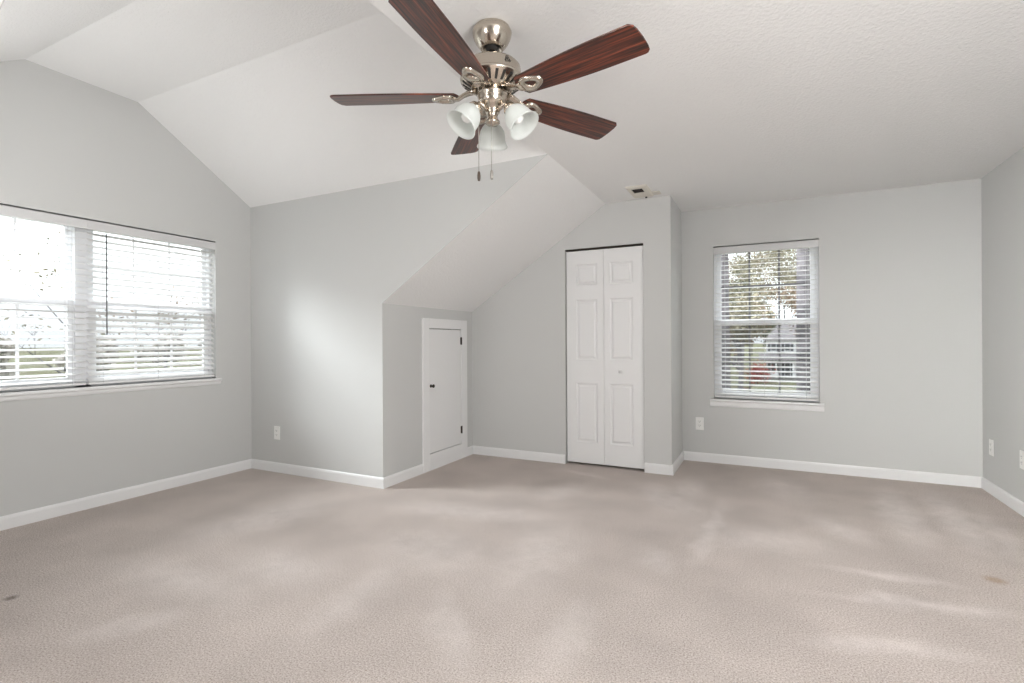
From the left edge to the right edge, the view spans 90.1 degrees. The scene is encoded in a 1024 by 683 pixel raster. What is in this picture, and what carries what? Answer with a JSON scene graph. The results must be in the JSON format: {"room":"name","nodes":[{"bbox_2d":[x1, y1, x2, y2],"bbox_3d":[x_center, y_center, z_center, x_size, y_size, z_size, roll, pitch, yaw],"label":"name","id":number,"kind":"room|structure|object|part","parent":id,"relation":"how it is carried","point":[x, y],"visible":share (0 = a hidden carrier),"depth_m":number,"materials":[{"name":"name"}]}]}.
{"room":"empty bedroom","nodes":[
{"label":"empty bedroom","id":0,"kind":"room"},
{"bbox_2d":[0,59,251,516],"bbox_3d":[-3.093,-0.327,3.651,0.140,3.030,2.823,0,0,26],"label":"wall","id":1,"kind":"structure","parent":0,"point":[70,146],"depth_m":3.80,"materials":[{"name":"grey paint"}]},
{"bbox_2d":[0,215,221,401],"bbox_3d":[-3.068,-0.249,3.660,0.176,1.254,1.968,0,0,26],"label":"window","id":2,"kind":"structure","parent":1,"relation":"in","point":[24,394],"depth_m":3.65,"materials":[{"name":"white plastic"}]},
{"bbox_3d":[-3.341,-0.549,3.252,0.028,0.607,0.883,0,0,26],"label":"sash","id":3,"kind":"part","parent":2,"relation":"part of","materials":[{"name":"white plastic"}]},
{"bbox_3d":[-3.311,0.006,3.238,0.028,0.591,0.883,0,0,26],"label":"sash","id":4,"kind":"part","parent":2,"relation":"part of","materials":[{"name":"white plastic"}]},
{"bbox_2d":[0,205,87,390],"bbox_3d":[-3.252,-0.276,3.225,0.075,1.175,0.952,0,0,26],"label":"window blind","id":5,"kind":"object","parent":2,"relation":"attached to","point":[9,211],"visible":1,"depth_m":3.43,"materials":[{"name":"white plastic"}]},
{"bbox_3d":[-3.258,0.303,3.229,0.052,0.018,0.940,0,0,26],"label":"rail","id":6,"kind":"part","parent":5,"relation":"part of","materials":[{"name":"white plastic"}]},
{"bbox_3d":[-3.078,-0.317,3.520,0.006,0.990,0.010,0,0,26],"label":"lift cord","id":7,"kind":"part","parent":5,"relation":"part of","materials":[{"name":"white fabric"}]},
{"bbox_3d":[-3.090,-0.260,3.576,0.055,1.122,0.002,0,0,26],"label":"ladder cord","id":8,"kind":"part","parent":5,"relation":"part of","materials":[{"name":"white fabric"}]},
{"bbox_3d":[-3.047,0.350,3.651,0.136,0.055,1.968,0,0,26],"label":"sill","id":9,"kind":"part","parent":2,"relation":"part of","materials":[{"name":"white paint"}]},
{"bbox_3d":[-2.909,-0.552,4.124,0.028,0.607,0.883,0,0,26],"label":"sash","id":10,"kind":"part","parent":2,"relation":"part of","materials":[{"name":"white plastic"}]},
{"bbox_3d":[-2.880,0.004,4.110,0.028,0.591,0.883,0,0,26],"label":"sash","id":11,"kind":"part","parent":2,"relation":"part of","materials":[{"name":"white plastic"}]},
{"bbox_2d":[85,220,214,384],"bbox_3d":[-2.830,-0.278,4.074,0.078,1.175,0.942,0,0,26],"label":"window blind","id":12,"kind":"object","parent":2,"relation":"attached to","point":[92,225],"visible":0.99,"depth_m":4.01,"materials":[{"name":"white plastic"}]},
{"bbox_3d":[-3.007,-0.261,3.742,0.055,1.122,0.002,0,0,26],"label":"ladder cord","id":13,"kind":"part","parent":12,"relation":"part of","materials":[{"name":"white fabric"}]},
{"bbox_3d":[-2.837,0.301,4.081,0.052,0.018,0.928,0,0,26],"label":"rail","id":14,"kind":"part","parent":12,"relation":"part of","materials":[{"name":"white plastic"}]},
{"bbox_3d":[-2.839,-0.261,4.082,0.055,1.122,0.002,0,0,26],"label":"ladder cord","id":15,"kind":"part","parent":12,"relation":"part of","materials":[{"name":"white fabric"}]},
{"bbox_2d":[0,459,251,530],"bbox_3d":[-3.007,1.145,3.635,0.014,0.086,2.583,0,0,26],"label":"baseboard","id":16,"kind":"structure","parent":1,"relation":"attached to","point":[59,509],"depth_m":3.77,"materials":[{"name":"white paint"}]},
{"bbox_2d":[0,0,604,311],"bbox_3d":[-1.590,-0.812,1.376,1.434,1.016,9.459,0,0,26],"label":"ceiling","id":17,"kind":"structure","parent":0,"point":[548,202],"depth_m":4.26,"materials":[{"name":"white paint"}]},
{"bbox_2d":[250,154,546,477],"bbox_3d":[-1.078,-0.042,4.174,3.006,2.440,0.100,0,0,26],"label":"wall","id":18,"kind":"structure","parent":0,"point":[324,267],"depth_m":4.29,"materials":[{"name":"grey paint"}]},
{"bbox_2d":[274,426,279,439],"bbox_3d":[-2.132,0.828,4.637,0.074,0.122,0.008,0,0,26],"label":"wall outlet","id":19,"kind":"object","parent":18,"relation":"attached to","point":[276,428],"visible":1,"depth_m":4.63,"materials":[{"name":"white plastic"}]},
{"bbox_2d":[251,459,384,488],"bbox_3d":[-1.727,1.138,4.435,1.571,0.086,0.014,0,0,26],"label":"baseboard","id":20,"kind":"structure","parent":18,"relation":"attached to","point":[324,474],"depth_m":4.38,"materials":[{"name":"white paint"}]},
{"bbox_2d":[390,304,472,474],"bbox_3d":[-0.605,0.433,5.083,0.100,1.484,1.947,0,0,26],"label":"wall","id":21,"kind":"structure","parent":0,"point":[406,321],"depth_m":4.40,"materials":[{"name":"grey paint"}]},
{"bbox_2d":[384,464,423,487],"bbox_3d":[-0.911,1.134,4.330,0.014,0.086,0.522,0,0,26],"label":"baseboard","id":22,"kind":"structure","parent":21,"relation":"attached to","point":[401,476],"depth_m":4.31,"materials":[{"name":"white paint"}]},
{"bbox_2d":[422,318,467,472],"bbox_3d":[-0.664,0.482,4.915,0.163,1.387,0.748,0,0,26],"label":"door","id":23,"kind":"structure","parent":21,"relation":"in","point":[444,350],"depth_m":4.86,"materials":[{"name":"white paint"}]},
{"bbox_3d":[-0.645,0.453,4.897,0.033,1.133,0.539,0,0,26],"label":"panel","id":24,"kind":"part","parent":23,"relation":"part of","materials":[{"name":"white paint"}]},
{"bbox_2d":[468,446,472,455],"bbox_3d":[-0.434,1.131,5.293,0.014,0.086,0.130,0,0,26],"label":"baseboard","id":25,"kind":"structure","parent":21,"relation":"attached to","point":[470,449],"depth_m":5.29,"materials":[{"name":"white paint"}]},
{"bbox_2d":[0,454,1023,682],"bbox_3d":[-0.985,1.237,1.137,5.854,0.120,9.559,0,0,26],"label":"floor","id":26,"kind":"structure","parent":0,"point":[474,568],"depth_m":2.50,"materials":[{"name":"beige carpet"}]},
{"bbox_2d":[0,0,1023,211],"bbox_3d":[-1.022,-1.588,1.093,5.854,0.650,9.459,0,0,26],"label":"ceiling","id":27,"kind":"structure","parent":0,"point":[729,103],"depth_m":3.07,"materials":[{"name":"white paint"}]},
{"bbox_2d":[330,0,649,180],"bbox_3d":[-0.078,-0.955,2.037,1.251,0.626,1.233,0,0,26],"label":"ceiling fan","id":28,"kind":"object","parent":27,"relation":"hanging from","point":[491,75],"visible":1,"depth_m":1.98,"materials":[{"name":"brown wood"}]},
{"bbox_3d":[-0.469,-0.989,2.086,0.516,0.007,0.146,0,11,2],"label":"fan blade","id":29,"kind":"part","parent":28,"relation":"part of","materials":[{"name":"brown wood"}]},
{"bbox_3d":[-0.215,-0.990,1.704,0.146,0.007,0.516,11,4,20],"label":"fan blade","id":30,"kind":"part","parent":28,"relation":"part of","materials":[{"name":"brown wood"}]},
{"bbox_3d":[-0.236,-0.996,2.075,0.183,0.046,0.085,0,11,2],"label":"blade arm","id":31,"kind":"part","parent":28,"relation":"part of","materials":[{"name":"silver metal"}]},
{"bbox_3d":[-0.194,-0.870,2.000,0.131,0.136,0.134,0,0,26],"label":"lamp shade","id":32,"kind":"part","parent":28,"relation":"part of","materials":[{"name":"white glass"}]},
{"bbox_3d":[-0.172,-0.892,2.012,0.047,0.065,0.056,0,0,26],"label":"light bulb","id":33,"kind":"part","parent":28,"relation":"part of","materials":[{"name":"white glass"}]},
{"bbox_3d":[-0.185,-0.990,2.445,0.146,0.006,0.516,-12,3,-15],"label":"fan blade","id":34,"kind":"part","parent":28,"relation":"part of","materials":[{"name":"brown wood"}]},
{"bbox_3d":[-0.133,-0.996,1.923,0.085,0.046,0.183,11,4,20],"label":"blade arm","id":35,"kind":"part","parent":28,"relation":"part of","materials":[{"name":"silver metal"}]},
{"bbox_3d":[-0.134,-0.929,2.028,0.086,0.058,0.058,0,0,-11],"label":"lamp arm","id":36,"kind":"part","parent":28,"relation":"part of","materials":[{"name":"silver metal"}]},
{"bbox_3d":[-0.130,-0.820,2.041,0.008,0.289,0.003,0,0,-29],"label":"pull chain","id":37,"kind":"part","parent":28,"relation":"part of","materials":[{"name":"silver metal"}]},
{"bbox_3d":[-0.123,-0.996,2.220,0.085,0.046,0.183,-12,3,-15],"label":"blade arm","id":38,"kind":"part","parent":28,"relation":"part of","materials":[{"name":"silver metal"}]},
{"bbox_3d":[-0.081,-0.782,2.038,0.003,0.205,0.006,0,0,5],"label":"pull chain","id":39,"kind":"part","parent":28,"relation":"part of","materials":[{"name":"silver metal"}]},
{"bbox_3d":[-0.089,-0.870,2.204,0.131,0.136,0.134,0,0,26],"label":"lamp shade","id":40,"kind":"part","parent":28,"relation":"part of","materials":[{"name":"white glass"}]},
{"bbox_3d":[-0.022,-0.929,2.040,0.088,0.058,0.058,0,0,26],"label":"lamp arm","id":41,"kind":"part","parent":28,"relation":"part of","materials":[{"name":"silver metal"}]},
{"bbox_3d":[0.016,-0.892,2.021,0.059,0.065,0.046,0,0,26],"label":"light bulb","id":42,"kind":"part","parent":28,"relation":"part of","materials":[{"name":"white glass"}]},
{"bbox_3d":[0.036,-0.871,2.010,0.135,0.136,0.134,0,0,26],"label":"lamp shade","id":43,"kind":"part","parent":28,"relation":"part of","materials":[{"name":"white glass"}]},
{"bbox_3d":[0.044,-0.997,1.974,0.183,0.046,0.085,0,-11,38],"label":"blade arm","id":44,"kind":"part","parent":28,"relation":"part of","materials":[{"name":"silver metal"}]},
{"bbox_3d":[0.050,-0.997,2.158,0.183,0.046,0.085,0,-11,-34],"label":"blade arm","id":45,"kind":"part","parent":28,"relation":"part of","materials":[{"name":"silver metal"}]},
{"bbox_3d":[0.245,-0.992,2.286,0.516,0.006,0.146,0,-11,-34],"label":"fan blade","id":46,"kind":"part","parent":28,"relation":"part of","materials":[{"name":"brown wood"}]},
{"bbox_3d":[0.226,-0.992,1.828,0.516,0.007,0.146,0,-11,38],"label":"fan blade","id":47,"kind":"part","parent":28,"relation":"part of","materials":[{"name":"brown wood"}]},
{"bbox_2d":[625,184,660,197],"bbox_3d":[1.109,-1.261,4.313,0.238,0.026,0.340,0,0,26],"label":"ceiling vent","id":48,"kind":"object","parent":27,"relation":"in","point":[637,191],"visible":1,"depth_m":4.31,"materials":[{"name":"beige metal"}]},
{"bbox_2d":[472,195,673,464],"bbox_3d":[0.508,-0.051,4.952,2.014,2.440,0.100,0,0,26],"label":"wall","id":49,"kind":"structure","parent":0,"point":[519,333],"depth_m":4.96,"materials":[{"name":"grey paint"}]},
{"bbox_2d":[473,446,564,463],"bbox_3d":[0.053,1.129,5.117,1.015,0.086,0.014,0,0,26],"label":"baseboard","id":50,"kind":"structure","parent":49,"relation":"attached to","point":[479,450],"depth_m":5.10,"materials":[{"name":"white paint"}]},
{"bbox_2d":[565,243,643,468],"bbox_3d":[0.853,0.133,4.752,0.744,2.025,0.074,0,0,26],"label":"door","id":51,"kind":"structure","parent":49,"relation":"in","point":[605,313],"depth_m":4.74,"materials":[{"name":"white paint"}]},
{"bbox_2d":[644,463,673,475],"bbox_3d":[1.292,1.123,4.503,0.248,0.086,0.014,0,0,26],"label":"baseboard","id":52,"kind":"structure","parent":49,"relation":"attached to","point":[653,468],"depth_m":4.50,"materials":[{"name":"white paint"}]},
{"bbox_2d":[672,198,682,461],"bbox_3d":[1.509,-0.056,4.817,0.100,2.440,0.546,0,0,26],"label":"wall","id":53,"kind":"structure","parent":0,"point":[676,213],"depth_m":4.77,"materials":[{"name":"grey paint"}]},
{"bbox_2d":[672,451,683,473],"bbox_3d":[1.544,1.121,4.747,0.014,0.086,0.646,0,0,26],"label":"baseboard","id":54,"kind":"structure","parent":53,"relation":"attached to","point":[680,459],"depth_m":4.71,"materials":[{"name":"white paint"}]},
{"bbox_2d":[586,178,982,476],"bbox_3d":[1.828,-0.057,5.041,4.503,2.440,0.140,0,0,26],"label":"wall","id":55,"kind":"structure","parent":0,"point":[900,269],"depth_m":4.36,"materials":[{"name":"grey paint"}]},
{"bbox_2d":[696,417,703,429],"bbox_3d":[1.822,0.797,4.964,0.074,0.122,0.008,0,0,26],"label":"wall outlet","id":56,"kind":"object","parent":55,"relation":"attached to","point":[699,420],"visible":1,"depth_m":4.96,"materials":[{"name":"white plastic"}]},
{"bbox_2d":[710,239,824,411],"bbox_3d":[2.349,-0.146,4.763,0.941,1.532,0.176,0,0,26],"label":"window","id":57,"kind":"structure","parent":55,"relation":"in","point":[732,402],"depth_m":4.74,"materials":[{"name":"white plastic"}]},
{"bbox_2d":[713,240,818,400],"bbox_3d":[2.337,-0.183,4.738,0.869,1.433,0.075,0,0,26],"label":"window blind","id":58,"kind":"object","parent":57,"relation":"attached to","point":[807,244],"visible":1,"depth_m":4.72,"materials":[{"name":"white plastic"}]},
{"bbox_3d":[2.040,-0.165,4.896,0.002,1.380,0.055,0,0,26],"label":"ladder cord","id":59,"kind":"part","parent":58,"relation":"part of","materials":[{"name":"white fabric"}]},
{"bbox_3d":[2.341,-0.167,4.747,0.002,1.380,0.055,0,0,26],"label":"ladder cord","id":60,"kind":"part","parent":58,"relation":"part of","materials":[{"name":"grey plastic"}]},
{"bbox_3d":[2.345,0.524,4.747,0.857,0.018,0.052,0,0,26],"label":"rail","id":61,"kind":"part","parent":58,"relation":"part of","materials":[{"name":"white plastic"}]},
{"bbox_3d":[2.643,-0.168,4.598,0.002,1.380,0.055,0,0,26],"label":"ladder cord","id":62,"kind":"part","parent":58,"relation":"part of","materials":[{"name":"white fabric"}]},
{"bbox_3d":[2.639,-0.496,4.559,0.010,0.750,0.006,0,0,26],"label":"lift cord","id":63,"kind":"part","parent":58,"relation":"part of","materials":[{"name":"white fabric"}]},
{"bbox_3d":[2.375,-0.530,4.819,0.829,0.720,0.028,0,0,26],"label":"sash","id":64,"kind":"part","parent":57,"relation":"part of","materials":[{"name":"white plastic"}]},
{"bbox_3d":[2.365,0.155,4.792,0.829,0.736,0.028,0,0,26],"label":"sash","id":65,"kind":"part","parent":57,"relation":"part of","materials":[{"name":"white plastic"}]},
{"bbox_3d":[2.344,0.583,4.745,0.941,0.075,0.136,0,0,26],"label":"sill","id":66,"kind":"part","parent":57,"relation":"part of","materials":[{"name":"white paint"}]},
{"bbox_2d":[684,451,981,487],"bbox_3d":[2.700,1.115,4.527,2.254,0.086,0.014,0,0,26],"label":"baseboard","id":67,"kind":"structure","parent":55,"relation":"attached to","point":[872,472],"depth_m":4.44,"materials":[{"name":"white paint"}]},
{"bbox_2d":[981,147,1023,501],"bbox_3d":[1.663,-0.056,-0.232,0.120,2.440,9.459,0,0,26],"label":"wall","id":68,"kind":"structure","parent":0,"point":[1002,188],"depth_m":3.66,"materials":[{"name":"grey paint"}]},
{"bbox_2d":[989,438,993,455],"bbox_3d":[3.628,0.802,3.873,0.008,0.122,0.074,0,0,26],"label":"wall outlet","id":69,"kind":"object","parent":68,"relation":"attached to","point":[991,442],"visible":1,"depth_m":3.86,"materials":[{"name":"white plastic"}]},
{"bbox_2d":[981,477,1023,516],"bbox_3d":[1.606,1.121,-0.209,0.014,0.086,9.445,0,0,26],"label":"baseboard","id":70,"kind":"structure","parent":68,"relation":"attached to","point":[1017,505],"depth_m":3.65,"materials":[{"name":"white paint"}]},
{"bbox_2d":[1020,450,1023,469],"bbox_3d":[3.396,0.789,3.404,0.008,0.122,0.074,0,0,26],"label":"wall outlet","id":71,"kind":"object","parent":68,"relation":"attached to","point":[1021,451],"visible":1,"depth_m":3.40,"materials":[{"name":"white plastic"}]},
{"label":"outside","id":72,"kind":"structure","parent":0,"visible":0},
{"bbox_2d":[7,344,795,392],"bbox_3d":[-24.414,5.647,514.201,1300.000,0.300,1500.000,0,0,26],"label":"ground","id":73,"kind":"structure","parent":72,"point":[21,353],"depth_m":118.41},
{"bbox_2d":[0,334,20,380],"bbox_3d":[-48.403,2.378,46.599,6.487,6.710,4.813,0,0,-7],"label":"leafy tree","id":74,"kind":"object","parent":73,"relation":"on","point":[7,353],"visible":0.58,"depth_m":46.94,"materials":[{"name":"grey plant"}]},
{"bbox_2d":[0,230,146,376],"bbox_3d":[-28.924,-0.891,32.058,9.894,13.037,7.905,0,0,8],"label":"bare tree","id":75,"kind":"object","parent":73,"relation":"on","point":[38,253],"visible":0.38,"depth_m":31.77,"materials":[{"name":"grey plant"}]},
{"bbox_2d":[52,334,118,372],"bbox_3d":[-47.290,2.348,57.747,7.143,6.732,5.028,0,0,18],"label":"leafy tree","id":76,"kind":"object","parent":73,"relation":"on","point":[61,365],"visible":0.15,"depth_m":56.84,"materials":[{"name":"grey plant"}]},
{"bbox_2d":[98,286,201,367],"bbox_3d":[-30.192,0.357,45.206,9.485,10.548,5.938,0,0,-16],"label":"bare tree","id":77,"kind":"object","parent":73,"relation":"on","point":[160,318],"visible":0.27,"depth_m":44.62,"materials":[{"name":"grey plant"}]},
{"bbox_2d":[130,334,187,367],"bbox_3d":[-48.302,2.160,70.285,7.019,7.124,6.601,0,0,-22],"label":"leafy tree","id":78,"kind":"object","parent":73,"relation":"on","point":[160,334],"visible":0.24,"depth_m":69.00,"materials":[{"name":"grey plant"}]},
{"bbox_2d":[721,254,730,390],"bbox_3d":[6.097,-6.468,19.446,18.990,23.819,16.397,0,0,1],"label":"leafy tree","id":79,"kind":"object","parent":73,"relation":"on","point":[723,276],"visible":0.02,"depth_m":20.22,"materials":[{"name":"grey plant"}]},
{"bbox_2d":[730,336,755,363],"bbox_3d":[44.541,0.788,102.377,8.606,8.927,7.245,0,0,26],"label":"leafy tree","id":80,"kind":"object","parent":73,"relation":"on","point":[752,341],"visible":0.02,"depth_m":102.10,"materials":[{"name":"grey plant"}]},
{"bbox_2d":[729,270,762,309],"bbox_3d":[29.447,-2.472,72.280,10.875,15.602,11.858,0,0,26],"label":"leafy tree","id":81,"kind":"object","parent":73,"relation":"on","point":[745,283],"visible":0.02,"depth_m":71.62,"materials":[{"name":"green plant"}]},
{"bbox_2d":[728,256,768,360],"bbox_3d":[52.396,-7.445,120.961,15.741,25.316,22.246,0,0,26],"label":"leafy tree","id":82,"kind":"object","parent":73,"relation":"on","point":[734,271],"visible":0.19,"depth_m":115.10,"materials":[{"name":"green plant"}]},
{"bbox_2d":[728,252,776,354],"bbox_3d":[82.683,-14.666,185.387,32.655,39.436,33.322,0,0,26],"label":"leafy tree","id":83,"kind":"object","parent":73,"relation":"on","point":[750,252],"visible":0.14,"depth_m":181.03,"materials":[{"name":"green plant"}]},
{"bbox_2d":[731,308,776,365],"bbox_3d":[24.532,0.751,56.118,9.284,9.213,5.845,0,0,26],"label":"leafy tree","id":84,"kind":"object","parent":73,"relation":"on","point":[767,308],"visible":0.05,"depth_m":54.92,"materials":[{"name":"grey plant"}]},
{"bbox_2d":[735,360,775,384],"bbox_3d":[30.014,3.857,63.230,4.794,3.839,3.436,0,0,39],"label":"shrub","id":85,"kind":"object","parent":73,"relation":"on","point":[753,368],"visible":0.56,"depth_m":62.63,"materials":[{"name":"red plant"}]},
{"bbox_2d":[730,295,780,378],"bbox_3d":[18.665,0.513,43.762,7.143,9.746,5.544,0,0,39],"label":"leafy tree","id":86,"kind":"object","parent":73,"relation":"on","point":[761,307],"visible":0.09,"depth_m":43.44,"materials":[{"name":"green plant"}]},
{"bbox_2d":[729,260,784,390],"bbox_3d":[13.505,0.227,33.076,7.361,10.372,9.676,0,0,26],"label":"leafy tree","id":87,"kind":"object","parent":73,"relation":"on","point":[751,277],"visible":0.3,"depth_m":31.64,"materials":[{"name":"green plant"}]},
{"bbox_2d":[729,248,809,323],"bbox_3d":[45.696,-7.268,84.616,20.459,25.023,17.876,0,0,26],"label":"leafy tree","id":88,"kind":"object","parent":73,"relation":"on","point":[745,267],"visible":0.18,"depth_m":83.71,"materials":[{"name":"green plant"}]},
{"bbox_2d":[759,323,783,346],"bbox_3d":[56.056,-0.299,109.512,8.690,10.987,9.936,0,0,26],"label":"leafy tree","id":89,"kind":"object","parent":73,"relation":"on","point":[774,326],"visible":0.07,"depth_m":107.96,"materials":[{"name":"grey plant"}]},
{"bbox_2d":[752,250,795,302],"bbox_3d":[76.913,-12.023,139.636,22.006,34.241,26.796,0,0,26],"label":"leafy tree","id":90,"kind":"object","parent":73,"relation":"on","point":[786,254],"visible":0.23,"depth_m":138.60,"materials":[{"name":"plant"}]},
{"bbox_2d":[759,325,795,379],"bbox_3d":[39.848,1.019,72.946,8.300,8.300,10.700,0,0,26],"label":"house","id":91,"kind":"structure","parent":73,"relation":"on","point":[782,326],"depth_m":70.70,"materials":[{"name":"white"}]},
{"bbox_2d":[760,278,795,334],"bbox_3d":[37.778,-1.513,61.830,8.326,13.602,14.442,0,0,-27],"label":"leafy tree","id":92,"kind":"object","parent":73,"relation":"on","point":[785,287],"visible":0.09,"depth_m":64.17,"materials":[{"name":"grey plant"}]},
{"bbox_2d":[796,248,809,392],"bbox_3d":[1.324,-4.669,7.729,8.894,20.268,15.518,0,0,5],"label":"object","id":93,"kind":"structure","parent":73,"relation":"on","point":[802,252],"depth_m":7.33,"materials":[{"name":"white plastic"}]}
]}

